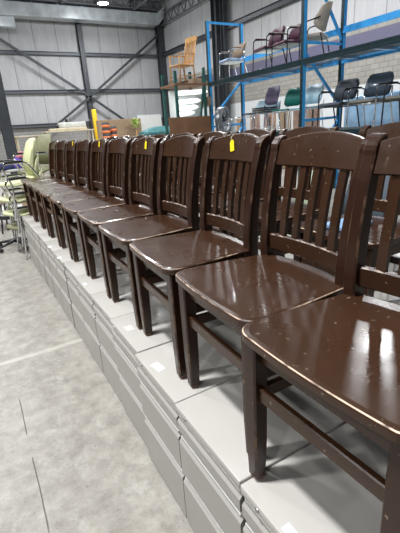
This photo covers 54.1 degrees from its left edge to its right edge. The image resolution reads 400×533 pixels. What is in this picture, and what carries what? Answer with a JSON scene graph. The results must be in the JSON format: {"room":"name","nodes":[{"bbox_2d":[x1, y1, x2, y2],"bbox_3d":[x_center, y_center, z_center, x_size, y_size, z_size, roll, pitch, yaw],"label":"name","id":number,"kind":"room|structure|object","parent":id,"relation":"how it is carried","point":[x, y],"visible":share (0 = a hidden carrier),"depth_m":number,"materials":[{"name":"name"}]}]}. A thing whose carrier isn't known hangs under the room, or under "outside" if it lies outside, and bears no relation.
{"room":"second-hand shop","nodes":[
{"label":"second-hand shop","id":0,"kind":"room"},
{"bbox_2d":[0,0,162,159],"bbox_3d":[-14.821,-11.327,23.942,28.450,10.200,0.250,-14,22,-27],"label":"wall","id":1,"kind":"structure","parent":0,"point":[18,72],"depth_m":26.98,"materials":[{"name":"metal"}]},
{"bbox_2d":[132,0,161,2],"bbox_3d":[-5.346,-11.153,6.168,28.450,0.210,39.300,-14,22,-27],"label":"ceiling","id":2,"kind":"structure","parent":0,"point":[148,1],"depth_m":27.89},
{"bbox_3d":[-11.212,-14.747,19.106,23.793,0.825,0.120,-14,22,-27],"label":"roof truss","id":3,"kind":"object","parent":2,"relation":"attached to","visible":0},
{"bbox_2d":[127,0,147,10],"bbox_3d":[0.447,-15.097,18.230,0.120,0.725,21.440,-14,22,-27],"label":"joist","id":4,"kind":"object","parent":3,"relation":"attached to","point":[140,3],"visible":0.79,"depth_m":25.93,"materials":[{"name":"grey metal"}]},
{"bbox_2d":[0,164,399,532],"bbox_3d":[-4.689,-1.419,9.607,28.450,0.200,39.300,-14,22,-27],"label":"floor","id":5,"kind":"structure","parent":0,"point":[73,460],"depth_m":2.05,"materials":[{"name":"concrete"}]},
{"bbox_2d":[0,72,19,177],"bbox_3d":[-6.974,-7.591,12.773,0.500,9.600,0.500,-14,22,-27],"label":"steel column","id":6,"kind":"structure","parent":5,"relation":"on","point":[5,121],"depth_m":13.58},
{"bbox_2d":[0,194,22,233],"bbox_3d":[-3.206,-0.894,6.615,0.520,0.617,0.520,-14,22,-27],"label":"round stool","id":7,"kind":"object","parent":5,"relation":"on","point":[1,203],"visible":0.27,"depth_m":6.52,"materials":[{"name":"metal"}]},
{"bbox_2d":[0,168,25,210],"bbox_3d":[-3.631,-1.241,7.096,1.000,1.000,0.600,-14,22,-27],"label":"utility cart","id":8,"kind":"object","parent":5,"relation":"on","point":[22,169],"visible":0.02,"depth_m":6.85,"materials":[{"name":"silver metal"}]},
{"bbox_2d":[0,168,24,172],"bbox_3d":[-3.661,-1.683,6.940,1.000,0.040,0.600,-14,22,-27],"label":"shelf","id":9,"kind":"object","parent":8,"relation":"attached to","point":[12,170],"depth_m":6.83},
{"bbox_2d":[0,211,27,252],"bbox_3d":[-2.663,-0.538,5.628,0.602,0.529,0.575,-7,20,-8],"label":"office chair","id":10,"kind":"object","parent":5,"relation":"on","point":[2,217],"visible":0.36,"depth_m":5.53,"materials":[{"name":"black plastic"}]},
{"bbox_2d":[6,201,37,259],"bbox_3d":[-2.264,-0.628,5.208,0.581,0.932,0.570,-16,23,-31],"label":"armchair","id":11,"kind":"object","parent":5,"relation":"on","point":[13,226],"visible":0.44,"depth_m":5.02,"materials":[{"name":"metal"}]},
{"bbox_2d":[2,167,41,246],"bbox_3d":[-2.279,-0.792,5.135,0.581,0.932,0.570,-16,23,-31],"label":"armchair","id":12,"kind":"object","parent":11,"relation":"on","point":[23,212],"visible":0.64,"depth_m":4.96,"materials":[{"name":"fabric"}]},
{"bbox_2d":[0,153,38,233],"bbox_3d":[-2.294,-0.957,5.063,0.581,0.932,0.570,-16,23,-31],"label":"armchair","id":13,"kind":"object","parent":12,"relation":"on","point":[19,198],"visible":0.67,"depth_m":4.88,"materials":[{"name":"fabric"}]},
{"bbox_2d":[0,138,50,218],"bbox_3d":[-2.301,-1.133,4.991,0.581,0.932,0.570,-16,23,-31],"label":"armchair","id":14,"kind":"object","parent":13,"relation":"on","point":[29,154],"visible":0.82,"depth_m":4.86,"materials":[{"name":"fabric"}]},
{"bbox_2d":[14,135,46,175],"bbox_3d":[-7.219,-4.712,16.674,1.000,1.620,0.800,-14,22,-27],"label":"table","id":15,"kind":"object","parent":5,"relation":"on","point":[35,136],"visible":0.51,"depth_m":16.16,"materials":[{"name":"paint"}]},
{"bbox_2d":[22,210,61,265],"bbox_3d":[-1.878,-0.359,4.904,0.503,0.576,0.381,-14,22,-27],"label":"file cabinet","id":16,"kind":"object","parent":5,"relation":"on","point":[27,217],"visible":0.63,"depth_m":4.76,"materials":[{"name":"metal"}]},
{"bbox_2d":[21,140,57,220],"bbox_3d":[-1.845,-1.019,4.608,0.472,0.857,0.452,-14,22,-27],"label":"dining chair","id":17,"kind":"object","parent":16,"relation":"on","point":[52,145],"visible":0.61,"depth_m":4.67,"materials":[{"name":"brown wood"}]},
{"bbox_2d":[26,217,75,273],"bbox_3d":[-1.684,-0.260,4.586,0.503,0.576,0.381,-14,22,-27],"label":"file cabinet","id":18,"kind":"object","parent":5,"relation":"on","point":[32,223],"visible":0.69,"depth_m":4.43,"materials":[{"name":"metal"}]},
{"bbox_2d":[26,140,67,226],"bbox_3d":[-1.614,-0.902,4.234,0.472,0.857,0.452,-15,22,-28],"label":"dining chair","id":19,"kind":"object","parent":18,"relation":"on","point":[61,145],"visible":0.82,"depth_m":4.30,"materials":[{"name":"brown wood"}]},
{"bbox_2d":[31,220,76,284],"bbox_3d":[-1.489,-0.161,4.269,0.503,0.576,0.381,-14,22,-27],"label":"file cabinet","id":20,"kind":"object","parent":5,"relation":"on","point":[36,229],"visible":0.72,"depth_m":4.11,"materials":[{"name":"metal"}]},
{"bbox_2d":[38,229,94,296],"bbox_3d":[-1.292,-0.063,3.954,0.503,0.576,0.381,-14,22,-27],"label":"file cabinet","id":21,"kind":"object","parent":5,"relation":"on","point":[43,237],"visible":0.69,"depth_m":3.80,"materials":[{"name":"metal"}]},
{"bbox_2d":[32,140,90,236],"bbox_3d":[-1.386,-0.784,3.857,0.472,0.857,0.452,-14,22,-26],"label":"dining chair","id":22,"kind":"object","parent":21,"relation":"on","point":[70,152],"visible":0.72,"depth_m":3.90,"materials":[{"name":"brown wood"}]},
{"bbox_2d":[42,129,93,140],"bbox_3d":[-5.541,-4.956,16.894,2.000,1.720,0.900,-14,22,-27],"label":"workbench","id":23,"kind":"object","parent":5,"relation":"on","point":[87,130],"visible":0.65,"depth_m":16.47,"materials":[{"name":"beige paint"}]},
{"bbox_2d":[48,119,90,130],"bbox_3d":[-5.484,-6.019,16.597,1.795,0.473,0.560,-14,22,-27],"label":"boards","id":24,"kind":"object","parent":23,"relation":"on","point":[66,125],"visible":0.96,"depth_m":16.43,"materials":[{"name":"beige paint"}]},
{"bbox_2d":[45,232,97,308],"bbox_3d":[-1.100,0.036,3.635,0.511,0.577,0.381,-14,22,-27],"label":"file cabinet","id":25,"kind":"object","parent":5,"relation":"on","point":[52,245],"visible":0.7,"depth_m":3.50,"materials":[{"name":"metal"}]},
{"bbox_2d":[40,139,92,246],"bbox_3d":[-1.156,-0.668,3.483,0.472,0.857,0.452,-14,22,-27],"label":"dining chair","id":26,"kind":"object","parent":25,"relation":"on","point":[83,148],"visible":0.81,"depth_m":3.51,"materials":[{"name":"brown wood"}]},
{"bbox_2d":[75,22,94,139],"bbox_3d":[-7.878,-12.665,27.306,0.480,9.600,0.460,-14,22,-27],"label":"steel column","id":27,"kind":"structure","parent":5,"relation":"on","point":[78,26],"depth_m":26.86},
{"bbox_2d":[45,96,89,133],"bbox_3d":[-9.542,-9.849,26.721,4.718,3.216,0.160,-14,22,-27],"label":"brace","id":28,"kind":"object","parent":27,"relation":"attached to","point":[87,98],"visible":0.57,"depth_m":26.85,"materials":[{"name":"metal"}]},
{"bbox_2d":[9,0,132,10],"bbox_3d":[-15.045,-15.294,22.130,28.150,0.300,0.370,-14,22,-27],"label":"beam","id":29,"kind":"structure","parent":27,"relation":"attached to","point":[33,1],"depth_m":25.50,"materials":[{"name":"metal"}]},
{"bbox_2d":[0,50,159,57],"bbox_3d":[-14.522,-12.844,23.306,27.050,0.200,0.200,-14,22,-27],"label":"beam","id":30,"kind":"structure","parent":27,"relation":"attached to","point":[1,51],"depth_m":26.50,"materials":[{"name":"grey metal"}]},
{"bbox_2d":[4,88,159,93],"bbox_3d":[-14.376,-10.679,24.070,27.050,0.200,0.200,-14,22,-27],"label":"beam","id":31,"kind":"structure","parent":27,"relation":"attached to","point":[143,89],"depth_m":26.97,"materials":[{"name":"grey metal"}]},
{"bbox_2d":[0,117,163,128],"bbox_3d":[-14.243,-8.713,24.765,27.050,0.200,0.200,-14,22,-27],"label":"beam","id":32,"kind":"structure","parent":27,"relation":"attached to","point":[87,122],"depth_m":26.44,"materials":[{"name":"grey metal"}]},
{"bbox_2d":[90,97,123,118],"bbox_3d":[-5.664,-10.837,28.779,4.441,3.214,0.160,-14,22,-27],"label":"brace","id":33,"kind":"object","parent":27,"relation":"attached to","point":[92,98],"visible":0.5,"depth_m":27.93,"materials":[{"name":"metal"}]},
{"bbox_2d":[0,38,89,96],"bbox_3d":[-11.185,-13.402,24.610,7.917,5.317,0.160,-14,22,-27],"label":"brace","id":34,"kind":"object","parent":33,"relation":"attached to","point":[1,39],"visible":1,"depth_m":25.34,"materials":[{"name":"metal"}]},
{"bbox_2d":[53,244,118,327],"bbox_3d":[-0.906,0.136,3.317,0.511,0.577,0.381,-14,22,-27],"label":"file cabinet","id":35,"kind":"object","parent":5,"relation":"on","point":[62,255],"visible":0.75,"depth_m":3.17,"materials":[{"name":"metal"}]},
{"bbox_2d":[50,138,109,259],"bbox_3d":[-0.925,-0.551,3.108,0.472,0.857,0.452,-14,22,-26],"label":"dining chair","id":36,"kind":"object","parent":35,"relation":"on","point":[97,154],"visible":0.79,"depth_m":3.13,"materials":[{"name":"brown wood"}]},
{"bbox_2d":[91,109,97,139],"bbox_3d":[-6.548,-8.389,24.906,0.260,2.980,0.200,-14,22,-27],"label":"post","id":37,"kind":"object","parent":5,"relation":"on","point":[93,111],"visible":0.51,"depth_m":24.56,"materials":[{"name":"metal"}]},
{"bbox_2d":[63,255,126,346],"bbox_3d":[-0.705,0.233,3.004,0.503,0.576,0.381,-14,22,-27],"label":"file cabinet","id":38,"kind":"object","parent":5,"relation":"on","point":[73,269],"visible":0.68,"depth_m":2.86,"materials":[{"name":"metal"}]},
{"bbox_2d":[61,138,131,275],"bbox_3d":[-0.698,-0.433,2.732,0.472,0.857,0.452,-14,22,-27],"label":"dining chair","id":39,"kind":"object","parent":38,"relation":"on","point":[118,150],"visible":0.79,"depth_m":2.73,"materials":[{"name":"brown wood"}]},
{"bbox_2d":[101,122,110,138],"bbox_3d":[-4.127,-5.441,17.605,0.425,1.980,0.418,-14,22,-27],"label":"traffic barrel","id":40,"kind":"object","parent":5,"relation":"on","point":[105,125],"visible":0.41,"depth_m":17.26,"materials":[{"name":"orange"}]},
{"bbox_2d":[75,266,148,372],"bbox_3d":[-0.513,0.332,2.685,0.503,0.577,0.381,-14,22,-27],"label":"file cabinet","id":41,"kind":"object","parent":5,"relation":"on","point":[87,286],"visible":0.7,"depth_m":2.54,"materials":[{"name":"metal"}]},
{"bbox_2d":[77,136,161,297],"bbox_3d":[-0.467,-0.316,2.358,0.472,0.857,0.452,-14,22,-26],"label":"dining chair","id":42,"kind":"object","parent":41,"relation":"on","point":[146,193],"visible":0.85,"depth_m":2.34,"materials":[{"name":"brown wood"}]},
{"bbox_2d":[110,126,117,136],"bbox_3d":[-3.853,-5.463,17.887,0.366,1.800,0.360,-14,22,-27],"label":"traffic barrel","id":43,"kind":"object","parent":5,"relation":"on","point":[113,130],"visible":0.27,"depth_m":17.56,"materials":[{"name":"orange"}]},
{"bbox_2d":[96,118,141,139],"bbox_3d":[-4.746,-7.631,23.515,2.600,2.250,0.500,-14,22,-27],"label":"board","id":44,"kind":"object","parent":5,"relation":"on","point":[124,128],"visible":0.44,"depth_m":23.15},
{"bbox_2d":[91,281,167,403],"bbox_3d":[-0.319,0.432,2.368,0.503,0.576,0.381,-14,22,-27],"label":"file cabinet","id":45,"kind":"object","parent":5,"relation":"on","point":[105,309],"visible":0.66,"depth_m":2.23,"materials":[{"name":"metal"}]},
{"bbox_2d":[137,114,161,130],"bbox_3d":[-3.377,-9.226,27.330,1.750,2.547,0.237,-14,22,-27],"label":"board","id":46,"kind":"object","parent":5,"relation":"on","point":[148,121],"visible":0.42,"depth_m":27.07,"materials":[{"name":"grey"}]},
{"bbox_2d":[138,126,169,135],"bbox_3d":[-1.913,-6.055,19.370,2.000,1.680,0.900,-14,22,-27],"label":"tarp","id":47,"kind":"object","parent":5,"relation":"on","point":[155,130],"visible":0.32,"depth_m":18.73,"materials":[{"name":"plastic"}]},
{"bbox_2d":[155,20,169,125],"bbox_3d":[-2.753,-13.914,29.862,0.660,9.600,0.610,-14,22,-27],"label":"steel column","id":48,"kind":"structure","parent":5,"relation":"on","point":[160,41],"depth_m":29.35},
{"bbox_2d":[90,29,163,96],"bbox_3d":[-5.168,-14.529,27.929,6.142,4.464,0.160,-14,22,-27],"label":"brace","id":49,"kind":"object","parent":48,"relation":"attached to","point":[160,32],"visible":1,"depth_m":27.83,"materials":[{"name":"metal"}]},
{"bbox_2d":[135,9,162,31],"bbox_3d":[-3.664,-17.494,27.836,2.050,1.400,0.060,-14,22,-27],"label":"plate","id":50,"kind":"object","parent":48,"relation":"attached to","point":[157,26],"visible":0.29,"depth_m":27.89,"materials":[{"name":"metal"}]},
{"bbox_2d":[159,0,205,26],"bbox_3d":[2.388,-14.922,19.469,0.120,0.725,21.440,-14,22,-27],"label":"joist","id":51,"kind":"object","parent":48,"relation":"attached to","point":[181,1],"visible":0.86,"depth_m":25.62,"materials":[{"name":"grey metal"}]},
{"bbox_2d":[110,302,223,446],"bbox_3d":[-0.133,0.532,2.046,0.503,0.577,0.381,-14,22,-27],"label":"file cabinet","id":52,"kind":"object","parent":5,"relation":"on","point":[130,340],"visible":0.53,"depth_m":1.90,"materials":[{"name":"metal"}]},
{"bbox_2d":[98,135,204,328],"bbox_3d":[-0.239,-0.199,1.982,0.472,0.857,0.452,-14,22,-27],"label":"dining chair","id":53,"kind":"object","parent":52,"relation":"on","point":[185,194],"visible":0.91,"depth_m":1.94,"materials":[{"name":"brown wood"}]},
{"bbox_2d":[160,67,207,134],"bbox_3d":[-0.341,-3.573,10.272,0.940,2.860,0.830,-14,22,-27],"label":"storage rack","id":54,"kind":"object","parent":5,"relation":"on","point":[175,86],"visible":0.37,"depth_m":9.86,"materials":[{"name":"green metal"}]},
{"bbox_2d":[168,35,196,83],"bbox_3d":[-0.417,-5.122,9.771,0.616,1.097,0.460,-18,24,-35],"label":"armchair","id":55,"kind":"object","parent":54,"relation":"on","point":[193,39],"visible":0.96,"depth_m":9.76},
{"bbox_2d":[168,90,200,117],"bbox_3d":[-0.359,-4.058,10.304,0.950,1.050,0.050,-14,22,-27],"label":"slab","id":56,"kind":"object","parent":54,"relation":"on","point":[171,94],"visible":0.26,"depth_m":10.14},
{"bbox_2d":[179,105,197,110],"bbox_3d":[-0.318,-4.028,9.944,0.620,0.139,0.110,-14,22,-27],"label":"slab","id":57,"kind":"object","parent":54,"relation":"in","point":[188,107],"visible":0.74,"depth_m":9.91,"materials":[{"name":"white"}]},
{"bbox_2d":[179,98,200,103],"bbox_3d":[-0.294,-4.159,9.858,0.700,0.139,0.110,-14,22,-27],"label":"fluorescent tube","id":58,"kind":"object","parent":54,"relation":"in","point":[193,100],"visible":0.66,"depth_m":9.83,"materials":[{"name":"white"}]},
{"bbox_2d":[178,89,207,95],"bbox_3d":[-0.212,-4.351,9.787,0.920,0.139,0.110,-14,22,-27],"label":"fluorescent tube","id":59,"kind":"object","parent":54,"relation":"in","point":[199,91],"visible":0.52,"depth_m":9.73,"materials":[{"name":"white"}]},
{"bbox_2d":[135,324,241,516],"bbox_3d":[0.049,0.636,1.723,0.503,0.573,0.381,-14,22,-27],"label":"file cabinet","id":60,"kind":"object","parent":5,"relation":"on","point":[161,387],"visible":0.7,"depth_m":1.57,"materials":[{"name":"metal"}]},
{"bbox_2d":[129,133,270,377],"bbox_3d":[-0.012,-0.076,1.592,0.472,0.857,0.452,-13,21,-24],"label":"dining chair","id":61,"kind":"object","parent":60,"relation":"on","point":[168,255],"visible":0.88,"depth_m":1.53,"materials":[{"name":"brown wood"}]},
{"bbox_2d":[169,116,212,185],"bbox_3d":[-0.192,-2.863,9.918,1.160,1.740,0.030,-14,22,-27],"label":"plywood sheet","id":62,"kind":"object","parent":5,"relation":"on","point":[196,124],"visible":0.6,"depth_m":9.69,"materials":[{"name":"wood"}]},
{"bbox_2d":[210,0,224,131],"bbox_3d":[1.079,-11.920,23.487,0.510,9.600,0.660,-14,22,-27],"label":"steel column","id":63,"kind":"structure","parent":5,"relation":"on","point":[214,4],"depth_m":23.14,"materials":[{"name":"metal"}]},
{"bbox_2d":[219,0,230,131],"bbox_3d":[1.482,-11.714,22.827,0.440,9.600,0.460,-14,22,-27],"label":"steel column","id":64,"kind":"structure","parent":5,"relation":"on","point":[222,3],"depth_m":22.46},
{"bbox_2d":[163,0,296,56],"bbox_3d":[3.114,-12.743,19.562,0.200,0.260,23.700,-14,22,-27],"label":"beam","id":65,"kind":"structure","parent":64,"relation":"attached to","point":[275,5],"depth_m":20.40,"materials":[{"name":"metal"}]},
{"bbox_2d":[250,115,259,129],"bbox_3d":[2.003,-4.574,14.221,0.090,1.820,0.480,-14,22,-27],"label":"door","id":66,"kind":"structure","parent":5,"relation":"on","point":[258,116],"depth_m":13.91,"materials":[{"name":"brown wood"}]},
{"bbox_2d":[175,374,345,532],"bbox_3d":[0.241,0.737,1.404,0.503,0.572,0.381,-14,22,-27],"label":"file cabinet","id":67,"kind":"object","parent":5,"relation":"on","point":[214,456],"visible":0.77,"depth_m":1.25,"materials":[{"name":"metal"}]},
{"bbox_2d":[175,131,381,453],"bbox_3d":[0.207,0.046,1.216,0.472,0.857,0.452,-13,21,-25],"label":"dining chair","id":68,"kind":"object","parent":67,"relation":"on","point":[238,292],"visible":0.8,"depth_m":1.19,"materials":[{"name":"brown wood"}]},
{"bbox_2d":[265,113,275,138],"bbox_3d":[2.414,-4.312,13.462,0.090,1.780,0.480,-16,23,-31],"label":"door","id":69,"kind":"structure","parent":5,"relation":"on","point":[270,115],"depth_m":13.16,"materials":[{"name":"brown wood"}]},
{"bbox_2d":[279,111,290,168],"bbox_3d":[2.772,-4.124,12.770,0.090,1.840,0.480,-14,22,-27],"label":"door","id":70,"kind":"structure","parent":5,"relation":"on","point":[282,114],"depth_m":12.56,"materials":[{"name":"wood"}]},
{"bbox_2d":[293,109,305,128],"bbox_3d":[3.082,-3.913,12.176,0.090,1.800,0.480,-16,23,-31],"label":"door","id":71,"kind":"structure","parent":5,"relation":"on","point":[295,113],"depth_m":12.04,"materials":[{"name":"brown wood"}]},
{"bbox_2d":[205,0,399,188],"bbox_3d":[2.425,-4.173,7.621,1.143,5.400,6.960,-14,22,-27],"label":"rack","id":72,"kind":"object","parent":5,"relation":"on","point":[305,63],"visible":0.54,"depth_m":7.72,"materials":[{"name":"blue"}]},
{"bbox_2d":[215,106,234,132],"bbox_3d":[0.616,-3.905,10.431,0.386,0.669,0.646,7,22,27],"label":"fan","id":73,"kind":"object","parent":72,"relation":"on","point":[220,120],"visible":0.88,"depth_m":10.35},
{"bbox_2d":[225,116,254,132],"bbox_3d":[1.032,-3.667,10.153,0.618,0.376,0.458,-14,22,-27],"label":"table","id":74,"kind":"object","parent":72,"relation":"on","point":[250,116],"visible":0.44,"depth_m":10.05,"materials":[{"name":"silver metal"}]},
{"bbox_2d":[243,100,269,130],"bbox_3d":[1.413,-3.749,9.766,0.547,0.718,0.460,-14,22,-27],"label":"chair","id":75,"kind":"object","parent":72,"relation":"on","point":[260,103],"visible":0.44,"depth_m":9.80,"materials":[{"name":"black plastic"}]},
{"bbox_2d":[252,105,280,130],"bbox_3d":[1.587,-3.539,9.320,0.547,0.598,0.460,-14,22,-27],"label":"chair","id":76,"kind":"object","parent":72,"relation":"on","point":[260,112],"visible":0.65,"depth_m":9.18,"materials":[{"name":"black plastic"}]},
{"bbox_2d":[252,101,280,128],"bbox_3d":[1.584,-3.581,9.305,0.547,0.598,0.460,-14,22,-27],"label":"chair","id":77,"kind":"object","parent":76,"relation":"on","point":[278,102],"visible":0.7,"depth_m":9.18,"materials":[{"name":"black plastic"}]},
{"bbox_2d":[252,85,280,127],"bbox_3d":[1.572,-3.765,9.240,0.547,0.898,0.460,-14,22,-27],"label":"chair","id":78,"kind":"object","parent":77,"relation":"on","point":[272,95],"visible":0.89,"depth_m":9.22,"materials":[{"name":"fabric"}]},
{"bbox_2d":[271,87,299,130],"bbox_3d":[1.946,-3.482,8.670,0.547,0.878,0.480,-16,23,-31],"label":"chair","id":79,"kind":"object","parent":72,"relation":"on","point":[292,98],"visible":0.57,"depth_m":8.71,"materials":[{"name":"green"}]},
{"bbox_2d":[271,23,300,65],"bbox_3d":[1.881,-4.615,8.168,0.590,0.803,0.610,-11,21,-20],"label":"armchair","id":80,"kind":"object","parent":72,"relation":"on","point":[292,41],"visible":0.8,"depth_m":8.15,"materials":[{"name":"purple"}]},
{"bbox_2d":[289,83,323,129],"bbox_3d":[2.230,-3.324,8.167,0.547,0.878,0.500,-14,22,-27],"label":"chair","id":81,"kind":"object","parent":72,"relation":"on","point":[312,91],"visible":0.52,"depth_m":8.16,"materials":[{"name":"blue"}]},
{"bbox_2d":[298,1,332,60],"bbox_3d":[2.293,-4.573,7.698,0.570,0.983,0.564,7,22,29],"label":"armchair","id":82,"kind":"object","parent":72,"relation":"on","point":[321,19],"visible":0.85,"depth_m":7.47,"materials":[{"name":"beige fabric"}]},
{"bbox_2d":[317,78,359,127],"bbox_3d":[2.645,-3.078,7.430,0.590,0.863,0.600,-15,22,-29],"label":"armchair","id":83,"kind":"object","parent":72,"relation":"on","point":[341,91],"visible":0.88,"depth_m":7.42,"materials":[{"name":"plastic"}]},
{"bbox_2d":[346,71,393,127],"bbox_3d":[2.997,-2.907,6.849,0.590,0.883,0.600,-15,22,-29],"label":"armchair","id":84,"kind":"object","parent":72,"relation":"on","point":[375,84],"visible":0.89,"depth_m":6.83,"materials":[{"name":"black plastic"}]},
{"bbox_2d":[380,81,399,124],"bbox_3d":[3.354,-2.724,6.264,0.590,0.883,0.600,-15,22,-29],"label":"armchair","id":85,"kind":"object","parent":72,"relation":"on","point":[396,97],"visible":0.98,"depth_m":6.32,"materials":[{"name":"black metal"}]},
{"bbox_3d":[1.274,-4.634,9.453,0.700,0.045,1.900,-14,22,-27],"label":"plastic film","id":86,"kind":"object","parent":72,"relation":"on","visible":0},
{"bbox_2d":[219,42,247,79],"bbox_3d":[0.844,-5.155,9.864,0.590,0.823,0.610,-11,21,-20],"label":"armchair","id":87,"kind":"object","parent":86,"relation":"on","point":[239,50],"visible":0.98,"depth_m":9.74,"materials":[{"name":"beige fabric"}]},
{"bbox_2d":[253,25,285,70],"bbox_3d":[1.543,-4.790,8.635,0.590,0.863,0.610,-11,21,-20],"label":"armchair","id":88,"kind":"object","parent":86,"relation":"on","point":[266,49],"visible":0.86,"depth_m":8.56,"materials":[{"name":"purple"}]},
{"bbox_2d":[306,105,319,169],"bbox_3d":[3.339,-3.776,11.648,0.090,1.860,0.480,-14,22,-27],"label":"door","id":89,"kind":"structure","parent":5,"relation":"on","point":[312,113],"depth_m":11.40,"materials":[{"name":"brown wood"}]},
{"bbox_2d":[240,423,388,532],"bbox_3d":[0.434,0.838,1.087,0.503,0.569,0.381,-14,22,-27],"label":"file cabinet","id":90,"kind":"object","parent":5,"relation":"on","point":[306,491],"visible":0.82,"depth_m":1.00,"materials":[{"name":"metal"}]},
{"bbox_2d":[241,133,399,532],"bbox_3d":[0.389,0.163,0.849,0.472,0.857,0.452,-15,22,-28],"label":"dining chair","id":91,"kind":"object","parent":90,"relation":"on","point":[342,351],"visible":1,"depth_m":0.86,"materials":[{"name":"brown wood"}]},
{"bbox_2d":[342,176,389,216],"bbox_3d":[1.316,-0.315,3.497,0.547,1.018,0.500,-10,20,-18],"label":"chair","id":92,"kind":"object","parent":5,"relation":"on","point":[374,213],"visible":0.02,"depth_m":3.32,"materials":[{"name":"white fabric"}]},
{"bbox_2d":[344,90,399,173],"bbox_3d":[5.240,-3.267,9.633,1.200,2.000,3.300,-14,22,-27],"label":"partition panel","id":93,"kind":"object","parent":5,"relation":"on","point":[369,109],"visible":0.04,"depth_m":9.81,"materials":[{"name":"plastic"}]},
{"bbox_2d":[386,253,399,301],"bbox_3d":[1.795,-0.122,2.859,0.547,1.018,0.500,-5,19,-4],"label":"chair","id":94,"kind":"object","parent":5,"relation":"on","point":[398,254],"visible":0.28,"depth_m":3.21,"materials":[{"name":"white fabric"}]},
{"bbox_3d":[-2.431,-0.825,6.291,0.650,0.600,0.650,-14,22,-27],"label":"crate","id":95,"kind":"object","parent":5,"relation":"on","visible":0},
{"bbox_2d":[12,134,62,190],"bbox_3d":[-2.491,-1.524,5.984,0.570,0.932,0.581,12,25,38],"label":"armchair","id":96,"kind":"object","parent":95,"relation":"on","point":[43,140],"visible":0.41,"depth_m":6.06,"materials":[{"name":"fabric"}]},
{"bbox_3d":[0.805,0.552,1.824,0.503,0.568,0.381,-14,22,-27],"label":"file cabinet","id":97,"kind":"object","parent":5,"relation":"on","visible":0},
{"bbox_2d":[293,122,399,296],"bbox_3d":[0.715,-0.169,1.716,0.472,0.857,0.452,-14,22,-26],"label":"dining chair","id":98,"kind":"object","parent":97,"relation":"on","point":[392,129],"visible":0.22,"depth_m":1.72,"materials":[{"name":"brown wood"}]},
{"bbox_3d":[0.224,0.255,2.777,0.503,0.568,0.381,-14,22,-27],"label":"file cabinet","id":99,"kind":"object","parent":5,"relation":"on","visible":0},
{"bbox_2d":[199,129,275,234],"bbox_3d":[0.196,-0.435,2.567,0.472,0.857,0.452,-15,22,-28],"label":"dining chair","id":100,"kind":"object","parent":99,"relation":"on","point":[258,132],"visible":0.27,"depth_m":2.44,"materials":[{"name":"brown wood"}]},
{"bbox_3d":[0.030,0.156,3.095,0.503,0.568,0.381,-14,22,-27],"label":"file cabinet","id":101,"kind":"object","parent":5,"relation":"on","visible":0},
{"bbox_2d":[166,131,229,220],"bbox_3d":[-0.050,-0.561,2.970,0.472,0.857,0.452,-14,22,-26],"label":"dining chair","id":102,"kind":"object","parent":101,"relation":"on","point":[218,134],"visible":0.18,"depth_m":2.93,"materials":[{"name":"brown wood"}]},
{"bbox_3d":[-0.551,-0.142,4.047,0.503,0.568,0.381,-14,22,-27],"label":"file cabinet","id":103,"kind":"object","parent":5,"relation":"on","visible":0},
{"bbox_2d":[118,134,169,203],"bbox_3d":[-0.534,-0.808,3.763,0.472,0.857,0.452,-15,22,-28],"label":"dining chair","id":104,"kind":"object","parent":103,"relation":"on","point":[162,136],"visible":0.1,"depth_m":3.66,"materials":[{"name":"brown wood"}]},
{"bbox_3d":[-0.745,-0.241,4.365,0.503,0.568,0.381,-14,22,-27],"label":"file cabinet","id":105,"kind":"object","parent":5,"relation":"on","visible":0},
{"bbox_2d":[115,135,148,196],"bbox_3d":[-0.775,-0.932,4.158,0.472,0.857,0.452,-14,22,-26],"label":"dining chair","id":106,"kind":"object","parent":105,"relation":"on","point":[139,136],"visible":0.12,"depth_m":4.15,"materials":[{"name":"brown wood"}]},
{"bbox_3d":[0.417,0.354,2.460,0.503,0.568,0.381,-14,22,-27],"label":"file cabinet","id":107,"kind":"object","parent":5,"relation":"on","visible":0},
{"bbox_2d":[226,126,338,256],"bbox_3d":[0.435,-0.312,2.175,0.472,0.857,0.452,-14,22,-27],"label":"dining chair","id":108,"kind":"object","parent":107,"relation":"on","point":[308,129],"visible":0.28,"depth_m":2.14,"materials":[{"name":"brown wood"}]},
{"bbox_3d":[-0.358,-0.042,3.730,0.503,0.568,0.381,-14,22,-27],"label":"file cabinet","id":109,"kind":"object","parent":5,"relation":"on","visible":0},
{"bbox_2d":[138,133,196,215],"bbox_3d":[-0.292,-0.685,3.366,0.472,0.857,0.452,-14,22,-27],"label":"dining chair","id":110,"kind":"object","parent":109,"relation":"on","point":[180,134],"visible":0.13,"depth_m":3.42,"materials":[{"name":"brown wood"}]},
{"bbox_2d":[158,0,399,130],"bbox_3d":[7.164,-9.360,14.178,0.250,10.200,39.000,-14,22,-27],"label":"wall","id":111,"kind":"structure","parent":0,"point":[191,23],"depth_m":19.90,"materials":[{"name":"metal"}]},
{"bbox_2d":[212,22,399,80],"bbox_3d":[8.849,-7.702,11.481,0.040,0.500,32.000,-14,22,-27],"label":"trim","id":112,"kind":"structure","parent":111,"relation":"attached to","point":[394,29],"depth_m":16.73,"materials":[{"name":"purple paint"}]},
{"bbox_3d":[-1.621,-14.570,17.133,0.120,0.725,21.440,-14,22,-27],"label":"joist","id":113,"kind":"object","parent":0,"visible":0},
{"bbox_2d":[34,0,163,10],"bbox_3d":[-12.823,-15.571,21.745,23.793,0.825,0.120,-14,22,-27],"label":"roof truss","id":114,"kind":"object","parent":113,"relation":"attached to","point":[69,2],"visible":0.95,"depth_m":25.53,"materials":[{"name":"grey metal"}]},
{"bbox_2d":[0,0,163,26],"bbox_3d":[-14.651,-14.515,21.323,27.750,1.120,0.850,-14,22,-27],"label":"air duct","id":115,"kind":"object","parent":114,"relation":"hanging from","point":[18,9],"visible":0.98,"depth_m":24.73,"materials":[{"name":"metal"}]},
{"bbox_2d":[0,15,15,28],"bbox_3d":[-12.162,-14.413,23.025,2.350,0.560,0.450,-14,22,-27],"label":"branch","id":116,"kind":"object","parent":115,"relation":"hanging from","point":[5,21],"visible":1,"depth_m":23.21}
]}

